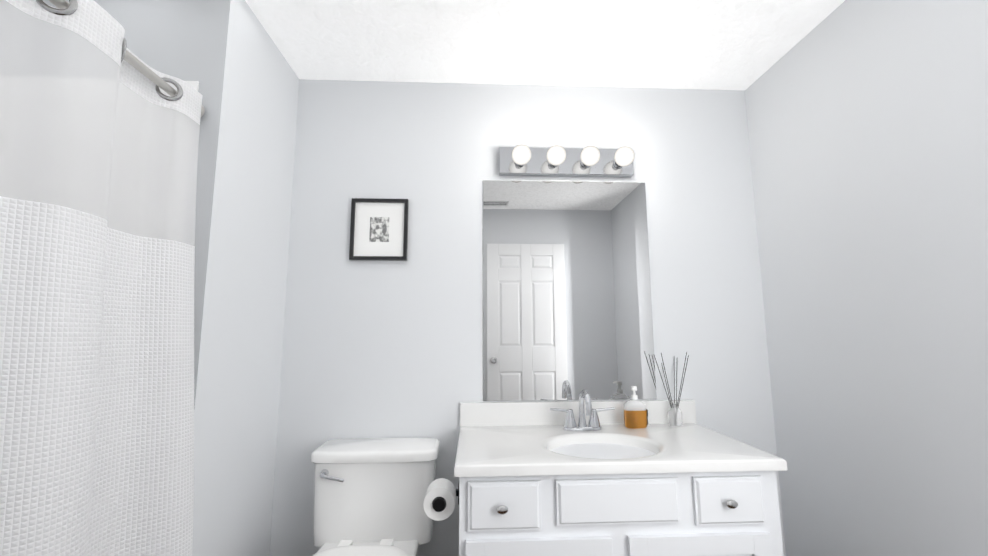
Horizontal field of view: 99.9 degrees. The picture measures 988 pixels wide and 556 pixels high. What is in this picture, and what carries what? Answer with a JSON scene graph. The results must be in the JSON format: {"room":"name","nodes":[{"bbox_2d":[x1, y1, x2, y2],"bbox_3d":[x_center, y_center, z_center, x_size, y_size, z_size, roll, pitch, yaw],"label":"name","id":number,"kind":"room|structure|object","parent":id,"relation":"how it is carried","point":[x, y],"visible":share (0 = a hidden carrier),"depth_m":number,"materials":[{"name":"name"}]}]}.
{"room":"bathroom","nodes":[
{"label":"bathroom","id":0,"kind":"room"},
{"bbox_2d":[44,0,298,555],"bbox_3d":[-1.359,0.187,1.589,0.830,2.440,0.577,0,-8,-3],"label":"wall","id":1,"kind":"structure","parent":0,"point":[228,56],"depth_m":1.50,"materials":[{"name":"white paint"}]},
{"bbox_2d":[270,79,785,555],"bbox_3d":[-0.241,0.234,1.979,3.300,2.440,0.100,0,-8,-3],"label":"wall","id":2,"kind":"structure","parent":0,"point":[380,349],"depth_m":1.99,"materials":[{"name":"white paint"}]},
{"bbox_2d":[349,198,408,260],"bbox_3d":[-0.541,-0.230,1.963,0.264,0.294,0.022,0,-8,-3],"label":"picture frame","id":3,"kind":"object","parent":2,"relation":"attached to","point":[378,229],"visible":0.88,"depth_m":1.96,"materials":[{"name":"black"}]},
{"bbox_2d":[499,144,634,177],"bbox_3d":[0.356,-0.576,1.979,0.657,0.133,0.167,0,-8,-3],"label":"sconce","id":4,"kind":"object","parent":2,"relation":"attached to","point":[552,161],"visible":1,"depth_m":2.01,"materials":[{"name":"silver metal"}]},
{"bbox_2d":[483,180,656,400],"bbox_3d":[0.350,0.043,1.978,0.804,1.044,0.005,0,-8,-3],"label":"mirror","id":5,"kind":"object","parent":2,"relation":"attached to","point":[567,309],"visible":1,"depth_m":1.97,"materials":[{"name":"clear glass"}]},
{"bbox_2d":[245,0,844,89],"bbox_3d":[-0.192,-1.172,1.033,3.300,0.100,2.347,0,-8,-3],"label":"ceiling","id":6,"kind":"structure","parent":0,"point":[716,44],"depth_m":1.78,"materials":[{"name":"paint"}]},
{"bbox_2d":[745,0,987,555],"bbox_3d":[1.411,0.091,0.943,0.100,2.440,2.147,0,-8,-3],"label":"wall","id":7,"kind":"structure","parent":0,"point":[867,120],"depth_m":1.44,"materials":[{"name":"white paint"}]},
{"bbox_3d":[-0.183,1.346,0.699,3.300,0.100,2.347,0,-8,-3],"label":"floor","id":8,"kind":"structure","parent":0,"visible":0},
{"bbox_2d":[311,438,439,555],"bbox_3d":[-0.467,1.025,1.435,0.500,0.731,0.737,0,-8,-3],"label":"toilet","id":9,"kind":"object","parent":8,"relation":"on","point":[369,495],"visible":0.96,"depth_m":1.62,"materials":[{"name":"white ceramic"}]},
{"bbox_2d":[454,389,786,555],"bbox_3d":[0.403,0.926,1.567,1.080,0.956,0.588,0,-8,-3],"label":"bathroom vanity","id":10,"kind":"object","parent":8,"relation":"on","point":[586,477],"visible":1,"depth_m":1.34,"materials":[{"name":"white paint"}]},
{"bbox_2d":[423,478,458,520],"bbox_3d":[-0.177,0.757,1.436,0.118,0.104,0.140,0,-8,-3],"label":"holder","id":11,"kind":"object","parent":10,"relation":"attached to","point":[440,498],"visible":0.98,"depth_m":1.38,"materials":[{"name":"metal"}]},
{"bbox_2d":[454,399,786,487],"bbox_3d":[0.401,0.645,1.611,1.080,0.236,0.574,0,-8,-3],"label":"countertop","id":12,"kind":"structure","parent":10,"relation":"on","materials":[{"name":"white stone"}]},
{"bbox_2d":[549,389,614,431],"bbox_3d":[0.380,0.555,1.740,0.282,0.175,0.157,0,-8,-3],"label":"faucet","id":13,"kind":"object","parent":12,"relation":"on","point":[570,425],"depth_m":1.77,"materials":[{"name":"silver metal"}]},
{"bbox_2d":[624,386,648,428],"bbox_3d":[0.619,0.565,1.821,0.097,0.176,0.058,0,-8,-3],"label":"soap dispenser","id":14,"kind":"object","parent":12,"relation":"on","point":[635,418],"visible":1,"depth_m":1.80,"materials":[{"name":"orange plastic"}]},
{"bbox_2d":[654,352,688,425],"bbox_3d":[0.815,0.499,1.880,0.148,0.320,0.148,0,-8,-3],"label":"reed diffuser","id":15,"kind":"object","parent":12,"relation":"on","point":[674,415],"visible":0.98,"depth_m":1.86,"materials":[{"name":"clear glass"}]},
{"bbox_3d":[-0.134,-0.061,-0.246,3.300,2.440,0.100,0,-8,-3],"label":"wall","id":16,"kind":"structure","parent":0,"visible":0},
{"bbox_2d":[0,0,204,555],"bbox_3d":[-0.916,0.248,0.514,0.169,1.939,1.560,0,-8,-3],"label":"shower curtain","id":17,"kind":"object","parent":16,"relation":"attached to","point":[99,137],"visible":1,"depth_m":0.98,"materials":[{"name":"white fabric"}]},
{"bbox_3d":[-1.786,0.082,0.790,0.100,2.440,2.147,0,-8,-3],"label":"wall","id":18,"kind":"structure","parent":0,"visible":0},
{"bbox_2d":[159,81,198,95],"bbox_3d":[-1.347,0.041,0.525,0.750,1.650,1.569,0,-8,-3],"label":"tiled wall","id":19,"kind":"structure","parent":18,"relation":"attached to","point":[194,84],"depth_m":1.42,"materials":[{"name":"white tile"}]}
]}

